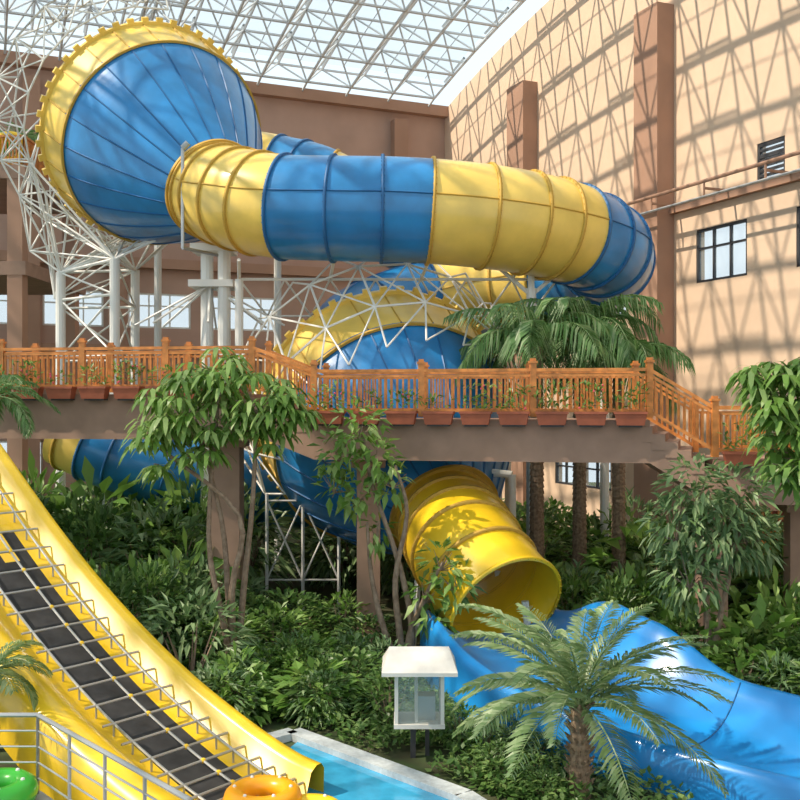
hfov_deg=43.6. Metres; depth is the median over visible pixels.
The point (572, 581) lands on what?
shrub
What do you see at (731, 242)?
window
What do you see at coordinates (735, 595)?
shrub
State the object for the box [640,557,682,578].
shrub
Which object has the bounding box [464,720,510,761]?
shrub
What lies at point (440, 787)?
pool coping
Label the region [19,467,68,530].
shrub
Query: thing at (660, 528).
shrub
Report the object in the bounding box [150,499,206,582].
shrub
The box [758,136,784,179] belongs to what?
vent
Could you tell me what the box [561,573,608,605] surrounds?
shrub
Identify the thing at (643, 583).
shrub
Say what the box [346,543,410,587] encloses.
shrub
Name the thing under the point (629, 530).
shrub
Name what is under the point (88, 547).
shrub
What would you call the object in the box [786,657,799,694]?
shrub
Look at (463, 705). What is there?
shrub
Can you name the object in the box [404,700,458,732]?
shrub
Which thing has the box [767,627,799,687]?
shrub
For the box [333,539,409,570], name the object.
shrub
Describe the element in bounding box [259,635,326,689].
shrub
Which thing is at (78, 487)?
shrub
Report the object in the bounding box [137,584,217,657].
shrub
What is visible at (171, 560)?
shrub
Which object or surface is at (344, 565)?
shrub
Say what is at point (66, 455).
slide
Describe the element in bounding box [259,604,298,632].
shrub
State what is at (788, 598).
shrub
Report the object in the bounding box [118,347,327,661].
tree
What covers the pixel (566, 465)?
window
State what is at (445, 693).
shrub
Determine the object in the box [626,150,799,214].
pipe
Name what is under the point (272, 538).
shrub
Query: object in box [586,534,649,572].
shrub
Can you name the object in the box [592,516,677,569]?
shrub
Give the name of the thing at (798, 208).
window
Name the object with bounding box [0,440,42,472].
window
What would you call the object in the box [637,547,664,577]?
shrub
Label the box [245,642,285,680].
shrub
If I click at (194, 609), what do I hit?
shrub
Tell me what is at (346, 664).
shrub
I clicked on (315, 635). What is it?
shrub
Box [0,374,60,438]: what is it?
sago palm
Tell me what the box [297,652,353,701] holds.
shrub
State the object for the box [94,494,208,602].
shrub
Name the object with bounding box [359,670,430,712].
shrub
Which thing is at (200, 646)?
shrub
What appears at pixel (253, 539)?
shrub
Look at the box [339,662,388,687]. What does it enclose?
shrub
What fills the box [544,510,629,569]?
shrub
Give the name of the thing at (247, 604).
shrub
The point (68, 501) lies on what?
shrub
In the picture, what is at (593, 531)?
shrub
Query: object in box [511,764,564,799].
shrub
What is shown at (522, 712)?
shrub
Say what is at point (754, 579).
shrub
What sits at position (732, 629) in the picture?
shrub
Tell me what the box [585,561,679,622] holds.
shrub
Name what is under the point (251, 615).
shrub
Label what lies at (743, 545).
shrub
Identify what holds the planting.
on the floor
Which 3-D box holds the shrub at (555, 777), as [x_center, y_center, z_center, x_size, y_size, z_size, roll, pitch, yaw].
[2.159,5.827,14.899,0.779,0.583,0.766,0,0,3]
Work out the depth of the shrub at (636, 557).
26.43 m
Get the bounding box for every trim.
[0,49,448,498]
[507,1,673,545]
[669,171,799,213]
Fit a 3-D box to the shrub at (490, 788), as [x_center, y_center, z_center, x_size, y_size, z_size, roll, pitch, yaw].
[1.621,5.854,15.512,1.180,0.522,1.181,0,0,31]
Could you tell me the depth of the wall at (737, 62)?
37.78 m
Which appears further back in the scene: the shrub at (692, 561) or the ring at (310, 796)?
the shrub at (692, 561)
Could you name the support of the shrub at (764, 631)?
on the floor
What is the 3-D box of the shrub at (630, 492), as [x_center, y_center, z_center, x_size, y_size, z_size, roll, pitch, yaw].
[7.360,4.784,31.857,2.869,4.114,2.804,0,0,7]
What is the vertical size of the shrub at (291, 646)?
1.288 m
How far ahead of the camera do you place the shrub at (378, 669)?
19.83 m
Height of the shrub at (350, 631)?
1.410 m
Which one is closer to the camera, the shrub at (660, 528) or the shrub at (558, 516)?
the shrub at (660, 528)
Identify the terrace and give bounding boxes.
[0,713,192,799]
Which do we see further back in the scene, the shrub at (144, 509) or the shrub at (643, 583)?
the shrub at (144, 509)
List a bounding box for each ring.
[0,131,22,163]
[0,767,38,799]
[223,775,301,799]
[301,793,337,799]
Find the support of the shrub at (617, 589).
on the floor
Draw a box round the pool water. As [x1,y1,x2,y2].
[290,742,448,799]
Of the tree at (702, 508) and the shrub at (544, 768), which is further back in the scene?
the tree at (702, 508)
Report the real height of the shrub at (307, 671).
1.040 m
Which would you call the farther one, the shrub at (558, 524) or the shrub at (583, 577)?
the shrub at (558, 524)
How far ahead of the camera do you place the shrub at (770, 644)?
19.01 m
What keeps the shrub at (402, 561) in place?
on the floor
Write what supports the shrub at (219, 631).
on the floor
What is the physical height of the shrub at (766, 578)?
3.055 m
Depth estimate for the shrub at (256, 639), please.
21.15 m
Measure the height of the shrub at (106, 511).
4.106 m
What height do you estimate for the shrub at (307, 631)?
1.281 m
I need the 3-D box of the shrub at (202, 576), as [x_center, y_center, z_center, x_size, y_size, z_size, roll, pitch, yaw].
[-5.476,5.207,23.864,2.718,2.706,2.656,0,0,-25]
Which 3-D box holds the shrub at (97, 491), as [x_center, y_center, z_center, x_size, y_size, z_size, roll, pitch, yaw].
[-9.502,4.485,30.940,2.932,4.189,2.931,0,0,-26]
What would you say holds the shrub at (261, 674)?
on the floor
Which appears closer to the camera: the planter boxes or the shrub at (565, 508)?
the planter boxes
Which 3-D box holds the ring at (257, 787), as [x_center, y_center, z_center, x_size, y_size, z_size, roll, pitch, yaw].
[-1.950,5.625,14.200,1.113,0.334,1.113,0,0,0]
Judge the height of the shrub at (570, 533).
2.477 m
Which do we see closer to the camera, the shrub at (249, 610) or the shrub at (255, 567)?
the shrub at (249, 610)
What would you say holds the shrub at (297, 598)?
on the floor
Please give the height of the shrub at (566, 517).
2.582 m
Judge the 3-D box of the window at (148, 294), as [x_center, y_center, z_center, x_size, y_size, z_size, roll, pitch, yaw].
[-12.449,-4.600,51.736,3.200,1.800,0.140,0,0,-23]
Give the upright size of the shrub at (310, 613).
1.353 m
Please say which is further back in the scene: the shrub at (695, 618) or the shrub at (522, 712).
the shrub at (695, 618)
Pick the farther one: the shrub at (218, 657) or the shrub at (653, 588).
the shrub at (653, 588)
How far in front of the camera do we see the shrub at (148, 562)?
22.36 m
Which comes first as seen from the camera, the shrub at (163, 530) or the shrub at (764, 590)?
the shrub at (764, 590)
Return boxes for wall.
[0,65,444,503]
[445,0,799,528]
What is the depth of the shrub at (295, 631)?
21.16 m
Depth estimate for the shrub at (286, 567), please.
28.74 m
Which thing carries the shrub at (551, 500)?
on the floor
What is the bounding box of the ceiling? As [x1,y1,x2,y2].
[0,0,525,106]
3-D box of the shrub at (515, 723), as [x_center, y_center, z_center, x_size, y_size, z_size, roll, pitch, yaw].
[1.826,5.731,16.260,0.932,0.963,0.911,0,0,29]
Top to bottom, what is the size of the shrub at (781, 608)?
2.404 m
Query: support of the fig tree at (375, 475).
on the floor
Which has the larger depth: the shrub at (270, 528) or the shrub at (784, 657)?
the shrub at (270, 528)
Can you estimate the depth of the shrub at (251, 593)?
23.76 m
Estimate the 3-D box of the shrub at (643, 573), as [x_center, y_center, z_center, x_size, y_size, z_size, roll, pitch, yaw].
[5.438,5.079,23.322,2.096,2.567,2.097,0,0,14]
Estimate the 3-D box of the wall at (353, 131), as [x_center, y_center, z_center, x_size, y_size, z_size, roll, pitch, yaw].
[-25.103,-5.400,46.486,60.001,22.800,0.403,0,0,-23]
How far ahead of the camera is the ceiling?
49.98 m
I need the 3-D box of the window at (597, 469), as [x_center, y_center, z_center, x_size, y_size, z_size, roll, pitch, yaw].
[8.678,3.250,43.904,0.140,1.300,2.300,0,0,-23]
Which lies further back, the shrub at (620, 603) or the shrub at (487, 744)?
the shrub at (620, 603)
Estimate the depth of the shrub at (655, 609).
22.45 m
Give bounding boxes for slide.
[0,0,799,799]
[0,444,323,799]
[42,439,308,529]
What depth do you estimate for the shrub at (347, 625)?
22.55 m
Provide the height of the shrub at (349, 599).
1.581 m
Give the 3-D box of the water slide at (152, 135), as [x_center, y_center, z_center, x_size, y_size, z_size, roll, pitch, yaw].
[-0.805,-3.371,25.997,20.162,19.903,32.857,0,0,-16]
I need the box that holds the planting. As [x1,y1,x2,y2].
[181,654,693,799]
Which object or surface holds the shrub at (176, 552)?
on the floor
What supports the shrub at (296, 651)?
on the floor
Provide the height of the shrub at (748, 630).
1.930 m
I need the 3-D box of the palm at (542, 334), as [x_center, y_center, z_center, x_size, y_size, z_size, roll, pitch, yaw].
[3.499,1.721,26.323,4.647,8.558,4.720,0,0,26]
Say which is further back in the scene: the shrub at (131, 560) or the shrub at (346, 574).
the shrub at (346, 574)
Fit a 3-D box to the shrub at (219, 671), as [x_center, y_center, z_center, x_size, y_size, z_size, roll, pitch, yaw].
[-3.384,5.600,18.523,1.781,1.399,1.822,0,0,15]
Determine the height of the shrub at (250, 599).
2.194 m
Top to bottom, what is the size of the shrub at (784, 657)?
1.901 m
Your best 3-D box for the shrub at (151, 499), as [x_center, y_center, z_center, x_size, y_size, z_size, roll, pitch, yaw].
[-7.502,4.569,29.291,3.315,3.960,3.316,0,0,28]
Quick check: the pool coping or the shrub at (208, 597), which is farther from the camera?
the shrub at (208, 597)
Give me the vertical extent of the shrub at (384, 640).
1.550 m
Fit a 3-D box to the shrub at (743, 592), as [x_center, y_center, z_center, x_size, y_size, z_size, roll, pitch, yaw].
[9.196,4.785,23.095,3.285,3.734,3.233,0,0,-15]
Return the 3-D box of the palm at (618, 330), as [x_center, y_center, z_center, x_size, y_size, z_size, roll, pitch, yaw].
[5.003,1.572,27.254,4.625,8.856,4.585,0,0,26]
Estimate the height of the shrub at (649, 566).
2.676 m
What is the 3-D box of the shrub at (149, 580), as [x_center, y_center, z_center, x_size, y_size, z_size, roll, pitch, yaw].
[-5.886,5.123,22.527,2.650,2.712,2.607,0,0,-35]
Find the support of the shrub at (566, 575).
on the floor
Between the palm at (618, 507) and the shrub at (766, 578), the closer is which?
the shrub at (766, 578)
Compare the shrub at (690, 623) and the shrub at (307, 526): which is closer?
the shrub at (690, 623)
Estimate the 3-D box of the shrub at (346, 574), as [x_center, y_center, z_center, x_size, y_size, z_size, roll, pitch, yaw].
[-1.654,5.018,32.707,4.413,3.335,4.516,0,0,-39]
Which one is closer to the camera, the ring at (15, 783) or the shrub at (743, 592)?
the ring at (15, 783)
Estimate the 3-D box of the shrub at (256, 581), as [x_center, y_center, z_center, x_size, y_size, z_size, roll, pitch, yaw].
[-4.136,5.405,25.172,2.821,2.045,2.887,0,0,-31]
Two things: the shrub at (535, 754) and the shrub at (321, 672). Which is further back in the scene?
the shrub at (321, 672)
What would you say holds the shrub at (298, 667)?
on the floor
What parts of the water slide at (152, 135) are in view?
steel support frame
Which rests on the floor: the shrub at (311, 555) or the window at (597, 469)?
the shrub at (311, 555)
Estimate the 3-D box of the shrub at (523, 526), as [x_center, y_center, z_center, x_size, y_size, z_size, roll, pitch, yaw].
[4.135,4.979,30.446,2.999,2.841,2.998,0,0,-2]
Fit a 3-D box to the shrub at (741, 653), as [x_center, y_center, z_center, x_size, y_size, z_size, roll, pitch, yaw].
[6.538,5.385,19.148,1.873,1.732,1.873,0,0,-42]
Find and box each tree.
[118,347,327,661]
[307,399,485,648]
[634,452,786,647]
[722,357,799,511]
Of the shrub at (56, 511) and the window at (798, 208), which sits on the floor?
the shrub at (56, 511)
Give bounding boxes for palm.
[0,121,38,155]
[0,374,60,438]
[0,639,52,711]
[442,303,624,557]
[449,599,733,799]
[492,294,664,599]
[553,331,695,574]
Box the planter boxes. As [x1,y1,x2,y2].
[0,359,795,467]
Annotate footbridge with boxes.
[0,336,799,647]
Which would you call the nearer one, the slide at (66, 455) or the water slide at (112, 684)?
the water slide at (112, 684)
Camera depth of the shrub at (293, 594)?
24.03 m
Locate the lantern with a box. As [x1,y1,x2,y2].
[382,646,457,757]
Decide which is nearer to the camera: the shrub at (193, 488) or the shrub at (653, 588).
the shrub at (653, 588)
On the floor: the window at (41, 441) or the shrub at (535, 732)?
the shrub at (535, 732)
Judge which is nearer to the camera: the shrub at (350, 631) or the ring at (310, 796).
the ring at (310, 796)
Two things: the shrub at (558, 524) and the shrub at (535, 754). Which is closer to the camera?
the shrub at (535, 754)
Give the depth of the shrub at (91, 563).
23.35 m
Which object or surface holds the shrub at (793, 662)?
on the floor
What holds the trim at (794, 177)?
attached to the wall at (737, 62)
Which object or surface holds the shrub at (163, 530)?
on the floor
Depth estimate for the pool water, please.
15.57 m
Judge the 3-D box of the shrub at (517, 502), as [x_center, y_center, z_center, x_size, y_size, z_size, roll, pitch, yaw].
[4.446,5.063,38.420,3.204,2.612,3.203,0,0,30]
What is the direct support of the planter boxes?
attached to the footbridge
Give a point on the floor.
(401, 756)
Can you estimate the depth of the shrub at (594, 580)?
24.04 m
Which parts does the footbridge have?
timber railing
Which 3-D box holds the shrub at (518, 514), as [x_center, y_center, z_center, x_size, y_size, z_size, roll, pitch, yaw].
[4.466,5.000,34.515,3.864,3.083,3.927,0,0,6]
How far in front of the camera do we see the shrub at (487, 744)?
16.02 m
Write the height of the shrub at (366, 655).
1.359 m
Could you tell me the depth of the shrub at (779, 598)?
21.03 m
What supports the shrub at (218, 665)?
on the floor
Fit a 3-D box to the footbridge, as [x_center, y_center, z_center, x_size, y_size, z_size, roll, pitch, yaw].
[-0.674,2.245,23.978,23.360,7.510,2.309,0,0,11]
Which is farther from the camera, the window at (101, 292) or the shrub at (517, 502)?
the window at (101, 292)
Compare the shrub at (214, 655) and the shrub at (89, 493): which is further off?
the shrub at (89, 493)
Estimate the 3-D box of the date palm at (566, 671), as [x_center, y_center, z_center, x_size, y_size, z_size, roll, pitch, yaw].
[2.801,4.553,15.139,4.114,2.894,4.501,0,0,4]
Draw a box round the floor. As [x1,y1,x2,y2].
[0,482,758,799]
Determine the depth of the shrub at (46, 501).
27.41 m
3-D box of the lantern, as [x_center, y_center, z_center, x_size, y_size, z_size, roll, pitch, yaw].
[0.320,5.070,16.775,1.240,1.860,1.050,0,0,0]
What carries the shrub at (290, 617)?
on the floor
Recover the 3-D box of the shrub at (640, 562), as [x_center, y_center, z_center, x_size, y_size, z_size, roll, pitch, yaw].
[5.678,5.198,24.002,2.619,2.737,2.559,0,0,32]
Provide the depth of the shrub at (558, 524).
33.85 m
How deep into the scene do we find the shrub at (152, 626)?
20.33 m
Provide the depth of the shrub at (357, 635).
21.14 m
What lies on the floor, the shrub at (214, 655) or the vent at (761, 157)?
the shrub at (214, 655)
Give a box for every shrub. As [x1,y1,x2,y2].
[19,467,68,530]
[22,448,82,535]
[32,485,65,529]
[37,489,113,574]
[45,455,175,577]
[46,480,133,538]
[50,493,131,573]
[57,483,132,559]
[65,500,147,580]
[81,497,187,565]
[85,546,113,564]
[87,557,137,609]
[93,491,184,568]
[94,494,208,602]
[97,561,160,636]
[108,552,168,614]
[108,571,193,649]
[110,557,194,657]
[117,501,182,554]
[120,554,189,646]
[128,567,212,637]
[129,526,250,635]
[136,477,256,581]
[137,458,244,569]
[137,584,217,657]
[138,583,263,687]
[141,552,239,645]
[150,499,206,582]
[156,611,237,663]
[160,506,264,577]
[161,609,267,652]
[168,593,255,660]
[169,625,222,670]
[172,523,264,593]
[177,573,253,621]
[180,606,272,668]
[185,606,288,660]
[187,478,300,603]
[190,663,261,718]
[198,575,290,612]
[200,657,251,690]
[201,661,262,710]
[201,662,254,706]
[202,640,274,717]
[202,649,246,676]
[217,635,274,677]
[217,674,279,726]
[221,590,280,631]
[224,582,283,634]
[236,601,319,663]
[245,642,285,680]
[247,586,338,647]
[252,526,278,577]
[253,526,278,582]
[256,643,326,688]
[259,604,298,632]
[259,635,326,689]
[260,655,375,726]
[263,609,351,647]
[263,668,341,714]
[268,649,323,698]
[270,629,317,674]
[274,669,354,728]
[275,629,341,667]
[280,646,327,687]
[281,594,340,639]
[282,631,350,672]
[285,531,354,576]
[287,525,408,589]
[294,527,355,580]
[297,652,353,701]
[297,668,357,725]
[299,526,344,561]
[301,588,380,645]
[312,646,394,710]
[322,595,394,642]
[323,637,380,672]
[326,612,405,656]
[329,628,373,670]
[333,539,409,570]
[334,631,388,672]
[336,645,393,686]
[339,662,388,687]
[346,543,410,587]
[347,545,414,594]
[350,666,422,734]
[355,669,421,704]
[356,634,410,690]
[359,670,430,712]
[380,554,413,584]
[394,687,452,711]
[398,700,437,746]
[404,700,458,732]
[416,687,459,743]
[435,700,480,751]
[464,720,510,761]
[468,757,538,798]
[472,739,521,777]
[478,707,539,756]
[489,720,538,772]
[498,731,568,770]
[503,500,548,536]
[511,751,557,785]
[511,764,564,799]
[516,503,571,563]
[518,495,572,548]
[519,502,593,535]
[521,522,572,579]
[522,770,569,799]
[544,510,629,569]
[544,511,594,570]
[544,512,572,554]
[544,524,593,555]
[544,553,587,609]
[545,531,608,573]
[556,569,598,609]
[557,559,611,610]
[557,575,596,609]
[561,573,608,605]
[561,574,587,608]
[576,499,693,604]
[580,574,650,616]
[580,589,655,616]
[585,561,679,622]
[586,497,661,564]
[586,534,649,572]
[587,514,684,577]
[589,485,668,543]
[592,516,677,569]
[595,562,663,614]
[598,558,677,617]
[613,566,694,639]
[620,579,694,642]
[625,517,692,572]
[628,545,681,579]
[628,563,685,612]
[634,528,670,571]
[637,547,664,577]
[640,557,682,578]
[642,605,691,642]
[648,573,746,674]
[652,611,732,656]
[659,542,750,603]
[677,538,782,628]
[686,507,782,661]
[696,593,799,685]
[698,616,769,684]
[702,635,785,688]
[723,628,777,684]
[728,511,782,613]
[728,540,786,629]
[732,535,797,626]
[735,565,799,672]
[742,562,782,619]
[742,647,799,694]
[743,641,799,690]
[745,589,798,668]
[756,602,799,679]
[756,633,799,691]
[764,583,799,633]
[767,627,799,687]
[768,658,799,692]
[785,668,799,692]
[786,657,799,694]
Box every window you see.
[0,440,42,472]
[43,291,102,326]
[128,292,190,328]
[213,296,273,330]
[556,462,572,484]
[586,463,610,490]
[697,219,746,282]
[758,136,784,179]
[797,206,799,266]
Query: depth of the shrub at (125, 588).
21.46 m
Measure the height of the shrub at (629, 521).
3.797 m
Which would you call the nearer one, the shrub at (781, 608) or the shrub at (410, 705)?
the shrub at (410, 705)
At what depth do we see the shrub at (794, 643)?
19.20 m
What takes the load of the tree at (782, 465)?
on the floor
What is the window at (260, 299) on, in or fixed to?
in the wall at (353, 131)
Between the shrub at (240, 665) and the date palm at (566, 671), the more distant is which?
the shrub at (240, 665)
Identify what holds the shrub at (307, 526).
on the floor
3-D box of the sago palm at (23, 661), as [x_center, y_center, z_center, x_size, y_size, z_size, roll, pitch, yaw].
[-6.000,4.742,14.608,1.776,2.515,1.942,0,0,0]
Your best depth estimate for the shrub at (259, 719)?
18.50 m
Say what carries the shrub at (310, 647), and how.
on the floor
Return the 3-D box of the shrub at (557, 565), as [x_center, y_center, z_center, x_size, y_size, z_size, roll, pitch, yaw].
[3.868,5.306,25.401,2.851,2.872,2.856,0,0,-40]
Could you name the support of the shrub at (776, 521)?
on the floor
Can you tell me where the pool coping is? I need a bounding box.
[268,728,486,799]
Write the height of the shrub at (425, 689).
0.667 m
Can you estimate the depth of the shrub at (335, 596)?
23.70 m
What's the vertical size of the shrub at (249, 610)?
1.661 m
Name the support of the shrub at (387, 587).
on the floor
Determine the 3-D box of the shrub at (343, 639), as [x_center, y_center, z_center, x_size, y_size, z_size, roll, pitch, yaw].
[-1.067,5.651,21.132,1.583,1.230,1.620,0,0,-6]
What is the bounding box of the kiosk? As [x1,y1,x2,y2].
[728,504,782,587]
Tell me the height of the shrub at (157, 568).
3.122 m
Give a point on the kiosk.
(775, 511)
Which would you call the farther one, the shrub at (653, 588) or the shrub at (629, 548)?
the shrub at (629, 548)
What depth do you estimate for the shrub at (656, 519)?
28.20 m
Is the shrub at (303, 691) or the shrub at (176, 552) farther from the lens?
the shrub at (176, 552)
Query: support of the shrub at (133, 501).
on the floor
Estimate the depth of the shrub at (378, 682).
18.20 m
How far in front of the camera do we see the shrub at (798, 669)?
18.00 m

